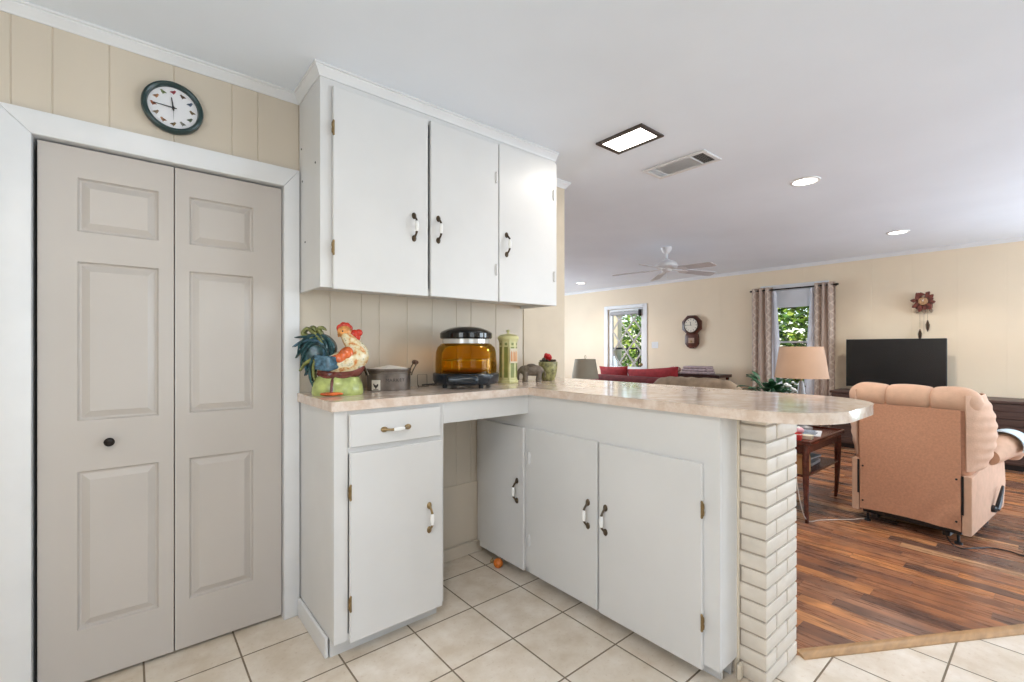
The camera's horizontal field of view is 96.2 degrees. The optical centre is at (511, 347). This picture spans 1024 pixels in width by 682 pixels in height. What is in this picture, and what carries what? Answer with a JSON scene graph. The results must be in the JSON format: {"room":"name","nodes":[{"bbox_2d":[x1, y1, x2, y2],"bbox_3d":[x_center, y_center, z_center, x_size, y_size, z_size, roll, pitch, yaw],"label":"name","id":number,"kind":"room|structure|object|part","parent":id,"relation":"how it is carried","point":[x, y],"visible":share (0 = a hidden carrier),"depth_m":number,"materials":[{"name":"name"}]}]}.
{"room":"kitchen","nodes":[
{"label":"kitchen","id":0,"kind":"room"},
{"bbox_2d":[0,11,563,604],"bbox_3d":[-1.260,0.532,2.143,4.208,3.535,0.118,0,0,-40],"label":"wall","id":1,"kind":"structure","parent":0,"point":[44,68],"depth_m":2.18,"materials":[{"name":"beige paint"}]},
{"bbox_2d":[0,0,297,104],"bbox_3d":[-1.894,-1.212,1.524,2.240,0.046,0.033,0,0,-40],"label":"crown molding","id":2,"kind":"structure","parent":1,"relation":"attached to","point":[21,8],"depth_m":1.85,"materials":[{"name":"white paint"}]},
{"bbox_2d":[0,102,299,681],"bbox_3d":[-1.457,0.220,1.965,0.996,2.160,0.136,0,0,-40],"label":"door frame","id":3,"kind":"structure","parent":1,"relation":"attached to","point":[21,128],"depth_m":1.65,"materials":[{"name":"white paint"}]},
{"bbox_2d":[37,140,280,681],"bbox_3d":[-1.424,0.261,1.945,0.822,2.050,0.076,0,0,-40],"label":"door","id":4,"kind":"structure","parent":1,"relation":"in","point":[159,286],"depth_m":1.90,"materials":[{"name":"beige paint"}]},
{"bbox_3d":[-1.576,0.368,1.796,0.034,0.034,0.042,0,0,-40],"label":"knob","id":5,"kind":"part","parent":4,"relation":"part of","materials":[{"name":"black metal"}]},
{"bbox_2d":[141,80,203,134],"bbox_3d":[-1.417,-1.002,1.920,0.212,0.212,0.036,0,0,-40],"label":"wall clock","id":6,"kind":"object","parent":1,"relation":"attached to","point":[170,106],"visible":1,"depth_m":1.92,"materials":[{"name":"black plastic"}]},
{"bbox_2d":[294,59,558,308],"bbox_3d":[-0.377,-0.747,2.560,1.485,0.974,0.381,0,0,-40],"label":"upper cabinet","id":7,"kind":"object","parent":1,"relation":"attached to","point":[465,211],"visible":1,"depth_m":2.29,"materials":[{"name":"white paint"}]},
{"bbox_3d":[-0.612,-0.710,2.182,0.473,0.899,0.019,0,0,-40],"label":"door","id":8,"kind":"part","parent":7,"relation":"part of","materials":[{"name":"white paint"}]},
{"bbox_3d":[-0.473,-0.597,2.260,0.024,0.144,0.044,0,0,-40],"label":"handle","id":9,"kind":"part","parent":7,"relation":"part of","materials":[{"name":"white ceramic"}]},
{"bbox_3d":[-0.385,-1.212,2.571,1.485,0.046,0.353,0,0,-40],"label":"crown moulding","id":10,"kind":"part","parent":7,"relation":"part of","materials":[{"name":"white paint"}]},
{"bbox_3d":[-0.367,-0.607,2.349,0.024,0.144,0.044,0,0,-40],"label":"handle","id":11,"kind":"part","parent":7,"relation":"part of","materials":[{"name":"white ceramic"}]},
{"bbox_3d":[-0.251,-0.711,2.483,0.438,0.897,0.019,0,0,-40],"label":"door","id":12,"kind":"part","parent":7,"relation":"part of","materials":[{"name":"white paint"}]},
{"bbox_3d":[-0.019,-0.594,2.639,0.024,0.144,0.044,0,0,-40],"label":"handle","id":13,"kind":"part","parent":7,"relation":"part of","materials":[{"name":"white ceramic"}]},
{"bbox_3d":[0.101,-0.715,2.776,0.464,0.901,0.019,0,0,-40],"label":"door","id":14,"kind":"part","parent":7,"relation":"part of","materials":[{"name":"white paint"}]},
{"bbox_2d":[443,480,484,562],"bbox_3d":[-0.385,1.074,2.794,0.685,0.452,0.014,0,0,-40],"label":"wall","id":15,"kind":"structure","parent":1,"relation":"attached to","point":[459,501],"depth_m":2.84,"materials":[{"name":"beige paint"}]},
{"bbox_2d":[556,178,570,189],"bbox_3d":[0.221,-1.212,3.355,0.447,0.046,0.151,0,0,-40],"label":"crown molding","id":16,"kind":"structure","parent":1,"relation":"attached to","point":[560,183],"depth_m":3.40,"materials":[{"name":"white paint"}]},
{"bbox_2d":[24,0,1023,292],"bbox_3d":[0.522,-1.335,4.177,9.750,0.200,12.550,0,0,-40],"label":"ceiling","id":17,"kind":"structure","parent":0,"point":[908,114],"depth_m":2.21,"materials":[{"name":"paint"}]},
{"bbox_2d":[596,123,663,154],"bbox_3d":[0.693,-1.229,2.716,0.224,0.012,0.326,0,0,-40],"label":"recessed light","id":18,"kind":"object","parent":17,"relation":"in","point":[636,136],"visible":1,"depth_m":2.71,"materials":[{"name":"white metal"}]},
{"bbox_2d":[603,128,656,151],"bbox_3d":[0.693,-1.230,2.716,0.172,0.007,0.274,0,0,-40],"label":"diffuser","id":19,"kind":"object","parent":18,"relation":"attached to","point":[636,137],"depth_m":2.72,"materials":[{"name":"white plastic"}]},
{"bbox_2d":[612,246,716,280],"bbox_3d":[1.903,-1.048,5.627,1.263,0.374,1.263,0,0,-40],"label":"ceiling fan","id":20,"kind":"object","parent":17,"relation":"hanging from","point":[666,265],"visible":1,"depth_m":5.61,"materials":[{"name":"white metal"}]},
{"bbox_3d":[1.509,-0.943,5.832,0.465,0.056,0.134,0,0,22],"label":"blade","id":21,"kind":"part","parent":20,"relation":"part of","materials":[{"name":"beige wood"}]},
{"bbox_3d":[1.621,-0.943,5.337,0.134,0.056,0.465,0,0,40],"label":"blade","id":22,"kind":"part","parent":20,"relation":"part of","materials":[{"name":"white wood"}]},
{"bbox_3d":[1.946,-0.943,6.091,0.134,0.056,0.465,0,0,4],"label":"blade","id":23,"kind":"part","parent":20,"relation":"part of","materials":[{"name":"beige wood"}]},
{"bbox_3d":[2.126,-0.943,5.290,0.134,0.056,0.465,0,0,-32],"label":"blade","id":24,"kind":"part","parent":20,"relation":"part of","materials":[{"name":"beige wood"}]},
{"bbox_3d":[2.327,-0.943,5.756,0.465,0.056,0.134,0,0,-14],"label":"blade","id":25,"kind":"part","parent":20,"relation":"part of","materials":[{"name":"beige wood"}]},
{"bbox_2d":[642,149,721,178],"bbox_3d":[1.139,-1.229,3.100,0.230,0.010,0.456,0,0,-40],"label":"ceiling vent","id":26,"kind":"object","parent":17,"relation":"in","point":[703,157],"visible":1,"depth_m":3.08,"materials":[{"name":"white metal"}]},
{"bbox_2d":[693,153,713,162],"bbox_3d":[1.240,-1.233,2.979,0.166,0.001,0.076,0,0,-40],"label":"grille","id":27,"kind":"object","parent":26,"relation":"attached to","point":[700,157],"depth_m":2.99,"materials":[{"name":"grey metal"}]},
{"bbox_2d":[790,176,820,185],"bbox_3d":[2.172,-1.231,3.401,0.196,0.008,0.196,0,0,-40],"label":"recessed light","id":28,"kind":"object","parent":17,"relation":"in","point":[809,180],"visible":1,"depth_m":3.39,"materials":[{"name":"white"}]},
{"bbox_2d":[886,230,909,234],"bbox_3d":[4.122,-1.231,4.902,0.196,0.008,0.196,0,0,-40],"label":"recessed light","id":29,"kind":"object","parent":17,"relation":"in","point":[896,231],"visible":1,"depth_m":4.90,"materials":[{"name":"white"}]},
{"bbox_2d":[85,443,1023,681],"bbox_3d":[0.522,1.360,4.177,9.550,0.120,12.350,0,0,-40],"label":"floor","id":30,"kind":"structure","parent":0,"point":[506,623],"depth_m":2.13,"materials":[{"name":"tile"}]},
{"bbox_2d":[298,395,527,658],"bbox_3d":[-0.463,0.780,2.376,1.080,1.039,0.554,0,0,-40],"label":"base cabinet","id":31,"kind":"object","parent":30,"relation":"on","point":[371,480],"visible":0.98,"depth_m":2.01,"materials":[{"name":"white paint"}]},
{"bbox_3d":[-0.902,1.256,2.071,0.014,0.088,0.403,0,0,-40],"label":"baseboard","id":32,"kind":"part","parent":31,"relation":"part of","materials":[{"name":"white paint"}]},
{"bbox_3d":[-0.535,0.740,2.046,0.518,0.957,0.019,0,0,-40],"label":"frame","id":33,"kind":"part","parent":31,"relation":"part of","materials":[{"name":"white paint"}]},
{"bbox_3d":[-0.510,0.347,2.042,0.432,0.138,0.019,0,0,-40],"label":"drawer","id":34,"kind":"part","parent":31,"relation":"part of","materials":[{"name":"white paint"}]},
{"bbox_3d":[-0.505,0.832,2.046,0.442,0.788,0.019,0,0,-40],"label":"door","id":35,"kind":"part","parent":31,"relation":"part of","materials":[{"name":"white paint"}]},
{"bbox_3d":[-0.499,0.355,2.014,0.144,0.024,0.044,0,0,-40],"label":"handle","id":36,"kind":"part","parent":31,"relation":"part of","materials":[{"name":"white ceramic"}]},
{"bbox_3d":[-0.373,0.790,2.119,0.024,0.144,0.044,0,0,-40],"label":"handle","id":37,"kind":"part","parent":31,"relation":"part of","materials":[{"name":"white ceramic"}]},
{"bbox_2d":[297,377,873,424],"bbox_3d":[0.263,0.240,2.080,1.823,0.040,1.924,0,0,-40],"label":"countertop","id":38,"kind":"structure","parent":31,"relation":"on","point":[746,405],"depth_m":2.02,"materials":[{"name":"laminate"}]},
{"bbox_2d":[292,322,368,395],"bbox_3d":[-0.840,0.050,2.142,0.328,0.341,0.182,0,0,-31],"label":"rooster figurine","id":39,"kind":"object","parent":38,"relation":"on","point":[338,373],"visible":1,"depth_m":2.11,"materials":[{"name":"ceramic"}]},
{"bbox_3d":[-0.809,0.157,2.106,0.159,0.117,0.074,0,0,-11],"label":"leg","id":40,"kind":"part","parent":39,"relation":"part of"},
{"bbox_2d":[364,360,418,390],"bbox_3d":[-0.641,0.143,2.394,0.298,0.154,0.144,0,0,-25],"label":"bucket","id":41,"kind":"object","parent":38,"relation":"on","point":[388,377],"visible":0.85,"depth_m":2.33,"materials":[{"name":"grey metal"}]},
{"bbox_2d":[422,327,498,387],"bbox_3d":[-0.267,0.051,2.606,0.372,0.340,0.444,0,0,-35],"label":"slow cooker","id":42,"kind":"object","parent":38,"relation":"on","point":[454,336],"visible":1,"depth_m":2.48,"materials":[{"name":"orange glass"}]},
{"bbox_2d":[497,330,518,382],"bbox_3d":[-0.024,0.053,2.876,0.136,0.334,0.136,0,0,-31],"label":"canister","id":43,"kind":"object","parent":38,"relation":"on","point":[508,350],"visible":1,"depth_m":2.83,"materials":[{"name":"yellow ceramic"}]},
{"bbox_3d":[-0.024,-0.082,2.876,0.136,0.064,0.136,0,0,-31],"label":"lid","id":44,"kind":"part","parent":43,"relation":"part of","materials":[{"name":"yellow ceramic"}]},
{"bbox_3d":[-0.024,0.077,2.876,0.108,0.215,0.108,0,0,-31],"label":"window panel","id":45,"kind":"part","parent":43,"relation":"part of","materials":[{"name":"green ceramic"}]},
{"bbox_2d":[517,364,545,381],"bbox_3d":[0.124,0.163,2.974,0.189,0.118,0.079,0,0,-4],"label":"elephant figurine","id":46,"kind":"object","parent":38,"relation":"on","point":[527,370],"visible":1,"depth_m":2.95,"materials":[{"name":"grey stone"}]},
{"bbox_3d":[0.086,0.188,2.951,0.038,0.068,0.039,0,0,-4],"label":"leg","id":47,"kind":"part","parent":46,"relation":"part of","materials":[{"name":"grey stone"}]},
{"bbox_3d":[0.173,0.188,2.958,0.038,0.068,0.039,0,0,-4],"label":"leg","id":48,"kind":"part","parent":46,"relation":"part of","materials":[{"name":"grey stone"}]},
{"bbox_2d":[539,353,557,380],"bbox_3d":[0.243,0.128,3.099,0.128,0.184,0.128,0,0,-40],"label":"flower pot","id":49,"kind":"object","parent":38,"relation":"on","point":[547,363],"visible":0.98,"depth_m":3.05,"materials":[{"name":"green ceramic"}]},
{"bbox_3d":[0.242,0.076,3.082,0.054,0.079,0.053,0,0,-40],"label":"red flower","id":50,"kind":"part","parent":49,"relation":"part of","materials":[{"name":"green plant"}]},
{"bbox_2d":[493,558,502,567],"bbox_3d":[-0.082,1.272,2.711,0.056,0.056,0.056,0,0,-40],"label":"ball","id":51,"kind":"object","parent":30,"relation":"on","point":[498,562],"visible":1,"depth_m":2.69,"materials":[{"name":"orange rubber"}]},
{"bbox_2d":[477,395,742,680],"bbox_3d":[0.321,0.780,2.349,0.209,1.039,1.595,0,0,-40],"label":"base cabinet","id":52,"kind":"object","parent":30,"relation":"on","point":[631,513],"visible":0.96,"depth_m":2.03,"materials":[{"name":"white paint"}]},
{"bbox_3d":[-0.063,0.846,2.726,0.019,0.797,0.420,0,0,-40],"label":"door","id":53,"kind":"part","parent":52,"relation":"part of","materials":[{"name":"white paint"}]},
{"bbox_3d":[0.014,0.810,2.589,0.044,0.144,0.024,0,0,-40],"label":"handle","id":54,"kind":"part","parent":52,"relation":"part of","materials":[{"name":"brown metal"}]},
{"bbox_3d":[0.253,0.840,2.347,0.019,0.793,0.478,0,0,-40],"label":"door","id":55,"kind":"part","parent":52,"relation":"part of","materials":[{"name":"white paint"}]},
{"bbox_3d":[0.349,0.797,2.186,0.044,0.144,0.024,0,0,-40],"label":"handle","id":56,"kind":"part","parent":52,"relation":"part of","materials":[{"name":"white ceramic"}]},
{"bbox_3d":[0.417,0.796,2.105,0.044,0.144,0.024,0,0,-40],"label":"handle","id":57,"kind":"part","parent":52,"relation":"part of","materials":[{"name":"brown metal"}]},
{"bbox_3d":[0.574,0.844,1.961,0.019,0.793,0.502,0,0,-40],"label":"door","id":58,"kind":"part","parent":52,"relation":"part of","materials":[{"name":"white paint"}]},
{"bbox_2d":[590,374,660,383],"bbox_3d":[2.175,0.880,7.669,0.880,0.840,1.920,0,0,-40],"label":"sofa","id":59,"kind":"object","parent":30,"relation":"on","point":[621,378],"visible":0.02,"depth_m":7.38,"materials":[{"name":"red fabric"}]},
{"bbox_2d":[599,366,627,375],"bbox_3d":[1.799,0.530,8.058,0.185,0.434,0.632,0,0,-40],"label":"throw pillow","id":60,"kind":"object","parent":59,"relation":"on","point":[604,370],"visible":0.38,"depth_m":7.96,"materials":[{"name":"red fabric"}]},
{"bbox_2d":[627,367,677,376],"bbox_3d":[2.292,0.535,7.467,0.186,0.487,1.009,0,0,-40],"label":"throw pillow","id":61,"kind":"object","parent":59,"relation":"on","point":[671,371],"visible":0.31,"depth_m":7.34,"materials":[{"name":"red fabric"}]},
{"bbox_2d":[653,376,741,389],"bbox_3d":[2.456,0.791,5.821,0.815,0.859,1.320,0,0,-41],"label":"loveseat","id":62,"kind":"object","parent":30,"relation":"on","point":[670,380],"visible":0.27,"depth_m":5.51,"materials":[{"name":"beige fabric"}]},
{"bbox_2d":[678,372,731,379],"bbox_3d":[3.084,0.869,7.828,0.440,0.862,1.120,0,0,-40],"label":"sideboard","id":63,"kind":"object","parent":30,"relation":"on","point":[717,376],"visible":0.19,"depth_m":7.48,"materials":[{"name":"brown wood"}]},
{"bbox_2d":[681,366,714,374],"bbox_3d":[3.115,0.373,7.697,0.320,0.127,0.460,0,0,-43],"label":"folded blanket","id":64,"kind":"object","parent":63,"relation":"on","point":[705,370],"visible":1,"depth_m":7.58,"materials":[{"name":"fabric"}]},
{"bbox_2d":[732,420,796,681],"bbox_3d":[0.983,0.780,1.965,0.314,1.039,0.322,0,0,-40],"label":"brick pillar","id":65,"kind":"structure","parent":30,"relation":"on","point":[768,468],"depth_m":1.80,"materials":[{"name":"white brick"}]},
{"bbox_2d":[795,425,844,522],"bbox_3d":[2.373,1.000,3.870,0.921,0.611,0.530,0,0,-40],"label":"side table","id":66,"kind":"object","parent":30,"relation":"on","point":[829,435],"visible":0.4,"depth_m":3.62,"materials":[{"name":"brown wood"}]},
{"bbox_2d":[795,432,801,440],"bbox_3d":[2.165,0.677,3.541,0.123,0.062,0.103,0,0,39],"label":"tin","id":67,"kind":"object","parent":66,"relation":"on","point":[798,434],"visible":0.32,"depth_m":3.48,"materials":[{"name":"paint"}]},
{"bbox_2d":[797,426,803,432],"bbox_3d":[2.203,0.624,3.527,0.060,0.042,0.100,0,0,22],"label":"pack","id":68,"kind":"object","parent":67,"relation":"on","point":[799,429],"visible":0.84,"depth_m":3.49,"materials":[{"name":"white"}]},
{"bbox_2d":[774,347,829,429],"bbox_3d":[2.533,0.349,4.021,0.410,0.717,0.410,0,0,-40],"label":"table lamp","id":69,"kind":"object","parent":66,"relation":"on","point":[800,363],"visible":0.71,"depth_m":3.88,"materials":[{"name":"beige fabric"}]},
{"bbox_3d":[2.533,0.127,4.021,0.410,0.272,0.410,0,0,-40],"label":"lamp shade","id":70,"kind":"part","parent":69,"relation":"part of","materials":[{"name":"beige fabric"}]},
{"bbox_2d":[795,453,810,473],"bbox_3d":[2.195,0.877,3.560,0.245,0.156,0.170,0,0,-43],"label":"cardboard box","id":71,"kind":"object","parent":66,"relation":"on","point":[798,462],"visible":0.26,"depth_m":3.48,"materials":[{"name":"brown cardboard"}]},
{"bbox_3d":[2.195,1.016,3.424,0.048,0.571,0.057,0,0,-17],"label":"leg","id":72,"kind":"part","parent":66,"relation":"part of","materials":[{"name":"brown wood"}]},
{"bbox_2d":[802,434,813,439],"bbox_3d":[2.285,0.693,3.576,0.100,0.030,0.070,0,0,45],"label":"notepad","id":73,"kind":"object","parent":66,"relation":"on","point":[804,436],"visible":0.58,"depth_m":3.54,"materials":[{"name":"beige paper"}]},
{"bbox_2d":[802,429,821,436],"bbox_3d":[2.433,0.703,3.797,0.210,0.011,0.280,0,0,36],"label":"magazine","id":74,"kind":"object","parent":66,"relation":"on","point":[816,433],"visible":0.55,"depth_m":3.77,"materials":[{"name":"white paper"}]},
{"bbox_2d":[802,429,817,434],"bbox_3d":[2.439,0.698,3.802,0.156,0.001,0.235,0,0,36],"label":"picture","id":75,"kind":"object","parent":74,"relation":"on","point":[812,432],"depth_m":3.77},
{"bbox_2d":[797,457,838,476],"bbox_3d":[2.342,0.963,3.845,0.780,0.016,0.470,0,0,-40],"label":"shelf","id":76,"kind":"object","parent":66,"relation":"attached to","point":[824,462],"depth_m":3.73,"materials":[{"name":"brown wood"}]},
{"bbox_2d":[796,476,863,521],"bbox_3d":[2.396,0.989,3.433,0.604,0.620,0.076,0,0,-3],"label":"cord","id":77,"kind":"object","parent":66,"relation":"hanging from","point":[796,476],"visible":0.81,"depth_m":3.43,"materials":[{"name":"plastic"}]},
{"bbox_3d":[2.802,1.017,3.961,0.048,0.576,0.153,0,0,28],"label":"leg","id":78,"kind":"part","parent":66,"relation":"part of","materials":[{"name":"brown wood"}]},
{"bbox_3d":[2.429,0.949,3.840,0.260,0.012,0.200,0,0,-43],"label":"magazine","id":79,"kind":"object","parent":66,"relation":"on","visible":0},
{"bbox_2d":[811,458,819,464],"bbox_3d":[2.426,0.936,3.836,0.260,0.012,0.200,0,0,-43],"label":"magazine","id":80,"kind":"object","parent":79,"relation":"on","point":[815,460],"visible":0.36,"depth_m":3.78,"materials":[{"name":"white paper"}]},
{"bbox_3d":[2.433,0.924,3.899,0.200,0.012,0.260,0,0,37],"label":"magazine","id":81,"kind":"object","parent":80,"relation":"on","visible":0},
{"bbox_3d":[2.411,0.911,3.860,0.260,0.012,0.200,0,0,-39],"label":"magazine","id":82,"kind":"object","parent":81,"relation":"on","visible":0},
{"bbox_2d":[810,453,821,459],"bbox_3d":[2.426,0.899,3.838,0.260,0.012,0.200,0,0,-37],"label":"magazine","id":83,"kind":"object","parent":82,"relation":"on","point":[813,455],"visible":0.16,"depth_m":3.80,"materials":[{"name":"white paper"}]},
{"bbox_2d":[797,624,1023,659],"bbox_3d":[3.275,1.294,1.350,4.194,0.012,1.105,0,0,30],"label":"trim","id":84,"kind":"structure","parent":30,"relation":"on","point":[1018,629],"depth_m":2.01,"materials":[{"name":"brown wood"}]},
{"bbox_2d":[829,388,1023,471],"bbox_3d":[5.207,0.932,5.268,0.505,0.735,2.530,0,0,-40],"label":"media console","id":85,"kind":"object","parent":30,"relation":"on","point":[1009,412],"visible":0.05,"depth_m":4.87,"materials":[{"name":"brown wood"}]},
{"bbox_3d":[4.430,0.915,5.823,0.018,0.619,0.612,0,0,-40],"label":"door","id":86,"kind":"part","parent":85,"relation":"part of","materials":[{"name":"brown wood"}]},
{"bbox_2d":[846,338,946,387],"bbox_3d":[4.820,0.226,5.799,0.236,0.675,0.992,0,0,-40],"label":"television","id":87,"kind":"object","parent":85,"relation":"on","point":[923,361],"visible":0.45,"depth_m":5.75,"materials":[{"name":"black plastic"}]},
{"bbox_3d":[5.221,0.915,4.874,0.018,0.619,0.612,0,0,-40],"label":"door","id":88,"kind":"part","parent":85,"relation":"part of","materials":[{"name":"brown wood"}]},
{"bbox_2d":[849,382,1023,544],"bbox_3d":[3.195,0.782,3.519,1.004,1.036,0.918,0,0,-34],"label":"recliner","id":89,"kind":"object","parent":30,"relation":"on","point":[928,456],"visible":0.93,"depth_m":3.19,"materials":[{"name":"beige fabric"}]},
{"bbox_2d":[850,389,857,453],"bbox_3d":[2.792,0.565,3.673,0.470,0.500,0.112,0,0,-34],"label":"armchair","id":90,"kind":"object","parent":89,"relation":"on","point":[853,392],"depth_m":3.53,"materials":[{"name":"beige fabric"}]},
{"bbox_3d":[3.013,1.020,3.769,0.935,0.420,0.052,0,0,-34],"label":"panel","id":91,"kind":"part","parent":89,"relation":"part of","materials":[{"name":"beige fabric"}]},
{"bbox_2d":[849,382,889,403],"bbox_3d":[2.738,0.365,3.520,0.200,0.202,0.250,0,0,-34],"label":"cushion","id":92,"kind":"object","parent":89,"relation":"on","point":[876,393],"depth_m":3.44,"materials":[{"name":"beige fabric"}]},
{"bbox_2d":[885,384,932,407],"bbox_3d":[2.877,0.365,3.312,0.200,0.202,0.250,0,0,-34],"label":"cushion","id":93,"kind":"object","parent":89,"relation":"on","point":[896,395],"depth_m":3.26,"materials":[{"name":"beige fabric"}]},
{"bbox_2d":[930,386,983,410],"bbox_3d":[3.016,0.365,3.104,0.200,0.202,0.250,0,0,-34],"label":"cushion","id":94,"kind":"object","parent":89,"relation":"on","point":[943,398],"depth_m":3.05,"materials":[{"name":"beige fabric"}]},
{"bbox_2d":[964,393,997,471],"bbox_3d":[3.184,0.565,3.087,0.470,0.500,0.112,0,0,-34],"label":"cushion","id":95,"kind":"object","parent":89,"relation":"on","point":[980,424],"depth_m":3.00,"materials":[{"name":"beige fabric"}]},
{"bbox_3d":[3.357,1.020,3.255,0.935,0.420,0.052,0,0,-34],"label":"panel","id":96,"kind":"part","parent":89,"relation":"part of","materials":[{"name":"beige fabric"}]},
{"bbox_3d":[3.469,1.080,3.272,0.181,0.172,0.045,0,0,-34],"label":"lever","id":97,"kind":"part","parent":89,"relation":"part of","materials":[{"name":"black plastic"}]},
{"bbox_2d":[997,429,1023,452],"bbox_3d":[3.635,0.671,3.374,0.241,0.137,0.219,0,0,-34],"label":"towel","id":98,"kind":"object","parent":89,"relation":"on","point":[1018,434],"visible":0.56,"depth_m":3.32,"materials":[{"name":"white fabric"}]},
{"bbox_2d":[946,536,1023,556],"bbox_3d":[3.253,1.283,2.825,0.849,0.034,0.194,0,0,36],"label":"power cord","id":99,"kind":"object","parent":30,"relation":"on","point":[946,536],"visible":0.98,"depth_m":2.96,"materials":[{"name":"black plastic"}]},
{"bbox_3d":[1.175,1.004,7.370,0.520,0.587,0.520,0,0,-40],"label":"end table","id":100,"kind":"object","parent":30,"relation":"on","visible":0},
{"bbox_2d":[572,355,598,378],"bbox_3d":[1.175,0.417,7.370,0.430,0.586,0.430,0,0,-40],"label":"table lamp","id":101,"kind":"object","parent":100,"relation":"on","point":[583,368],"visible":0.72,"depth_m":7.21,"materials":[{"name":"grey fabric"}]},
{"bbox_3d":[2.668,0.975,4.709,0.318,0.659,0.310,0,0,-40],"label":"plant stand","id":102,"kind":"object","parent":30,"relation":"on","visible":0},
{"bbox_2d":[737,371,805,392],"bbox_3d":[2.662,0.462,4.725,0.623,0.437,0.741,0,0,27],"label":"leafy plant","id":103,"kind":"object","parent":102,"relation":"on","point":[770,386],"visible":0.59,"depth_m":4.64,"materials":[{"name":"green plant"}]},
{"bbox_2d":[564,241,1023,398],"bbox_3d":[4.091,0.532,7.150,0.140,3.535,12.150,0,0,-40],"label":"wall","id":104,"kind":"structure","parent":0,"point":[978,291],"depth_m":6.17,"materials":[{"name":"beige paint"}]},
{"bbox_2d":[604,303,646,368],"bbox_3d":[2.279,0.223,9.230,0.110,2.155,1.035,0,0,-40],"label":"door","id":105,"kind":"structure","parent":104,"relation":"in","point":[633,307],"depth_m":9.26,"materials":[{"name":"white paint"}]},
{"bbox_2d":[610,309,640,315],"bbox_3d":[2.271,-0.685,9.194,0.079,0.130,0.698,0,0,-40],"label":"door shade","id":106,"kind":"object","parent":104,"relation":"attached to","point":[638,311],"visible":1,"depth_m":9.13,"materials":[{"name":"grey fabric"}]},
{"bbox_2d":[652,342,657,347],"bbox_3d":[2.703,-0.050,8.695,0.016,0.120,0.140,0,0,-40],"label":"light switch","id":107,"kind":"object","parent":104,"relation":"attached to","point":[654,344],"visible":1,"depth_m":8.69,"materials":[{"name":"white paint"}]},
{"bbox_2d":[682,315,701,347],"bbox_3d":[3.167,-0.276,8.085,0.084,0.581,0.342,0,0,-40],"label":"clock","id":108,"kind":"object","parent":104,"relation":"attached to","point":[692,324],"visible":1,"depth_m":8.06,"materials":[{"name":"brown wood"}]},
{"bbox_2d":[564,236,1023,295],"bbox_3d":[4.025,-1.212,7.095,0.033,0.046,12.150,0,0,-40],"label":"crown molding","id":109,"kind":"structure","parent":104,"relation":"attached to","point":[1015,239],"depth_m":6.48,"materials":[{"name":"white paint"}]},
{"bbox_2d":[750,283,838,292],"bbox_3d":[4.183,-0.885,6.851,0.100,0.040,1.187,0,0,-40],"label":"curtain rod","id":110,"kind":"object","parent":104,"relation":"attached to","point":[836,284],"visible":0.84,"depth_m":6.78,"materials":[{"name":"metal"}]},
{"bbox_2d":[752,287,781,390],"bbox_3d":[3.939,0.177,7.085,0.073,2.205,0.501,0,0,-40],"label":"curtain","id":111,"kind":"object","parent":110,"relation":"hanging from","point":[765,325],"visible":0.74,"depth_m":7.13,"materials":[{"name":"beige fabric"}]},
{"bbox_2d":[804,282,835,427],"bbox_3d":[4.371,0.177,6.566,0.073,2.205,0.443,0,0,-40],"label":"curtain","id":112,"kind":"object","parent":110,"relation":"hanging from","point":[822,306],"visible":0.63,"depth_m":6.50,"materials":[{"name":"beige fabric"}]},
{"bbox_3d":[4.424,0.177,6.503,0.073,2.205,0.280,0,0,-40],"label":"panel","id":113,"kind":"part","parent":112,"relation":"part of","materials":[{"name":"beige fabric"}]},
{"bbox_2d":[761,280,828,393],"bbox_3d":[4.243,-0.090,6.906,0.120,1.740,0.920,0,0,-40],"label":"window","id":114,"kind":"structure","parent":104,"relation":"in","point":[804,283],"depth_m":6.89,"materials":[{"name":"white paint"}]},
{"bbox_3d":[4.270,-0.105,6.928,0.050,1.570,0.780,0,0,-40],"label":"frame","id":115,"kind":"part","parent":114,"relation":"part of","materials":[{"name":"white paint"}]},
{"bbox_2d":[774,287,813,307],"bbox_3d":[4.242,-0.747,6.888,0.044,0.277,0.785,0,0,-40],"label":"window shade","id":116,"kind":"object","parent":114,"relation":"attached to","point":[799,297],"visible":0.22,"depth_m":6.88,"materials":[{"name":"grey fabric"}]},
{"bbox_3d":[4.213,-0.090,6.881,0.016,1.740,0.920,0,0,-40],"label":"casing","id":117,"kind":"part","parent":114,"relation":"part of","materials":[{"name":"white paint"}]},
{"bbox_2d":[910,291,935,338],"bbox_3d":[5.120,-0.389,5.713,0.119,0.602,0.239,0,0,-40],"label":"cuckoo clock","id":118,"kind":"object","parent":104,"relation":"attached to","point":[922,301],"visible":0.98,"depth_m":5.69,"materials":[{"name":"brown wood"}]},
{"label":"outside","id":119,"kind":"structure","parent":0,"visible":0},
{"bbox_3d":[8.267,1.550,13.395,14.150,0.200,30.000,0,0,-40],"label":"ground","id":120,"kind":"structure","parent":119,"visible":0},
{"bbox_2d":[614,315,621,365],"bbox_3d":[2.575,0.125,11.282,0.240,2.650,0.240,0,0,-40],"label":"porch post","id":121,"kind":"object","parent":120,"relation":"on","point":[618,330],"visible":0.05,"depth_m":11.21,"materials":[{"name":"white paint"}]},
{"bbox_2d":[616,348,640,366],"bbox_3d":[2.050,0.724,11.600,0.044,1.452,2.800,0,0,-40],"label":"porch railing","id":122,"kind":"object","parent":120,"relation":"on","point":[616,348],"visible":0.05,"depth_m":10.56,"materials":[{"name":"black plastic"}]},
{"bbox_2d":[622,314,640,366],"bbox_3d":[4.216,0.166,14.629,2.434,3.086,2.673,0,0,-40],"label":"shrub","id":123,"kind":"object","parent":120,"relation":"on","point":[633,353],"visible":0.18,"depth_m":14.28,"materials":[{"name":"green plant"}]},
{"bbox_2d":[778,306,808,389],"bbox_3d":[5.466,0.094,9.380,2.867,4.228,4.749,0,0,-40],"label":"shrub","id":124,"kind":"object","parent":120,"relation":"on","point":[786,316],"visible":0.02,"depth_m":8.60,"materials":[{"name":"green plant"}]}
]}

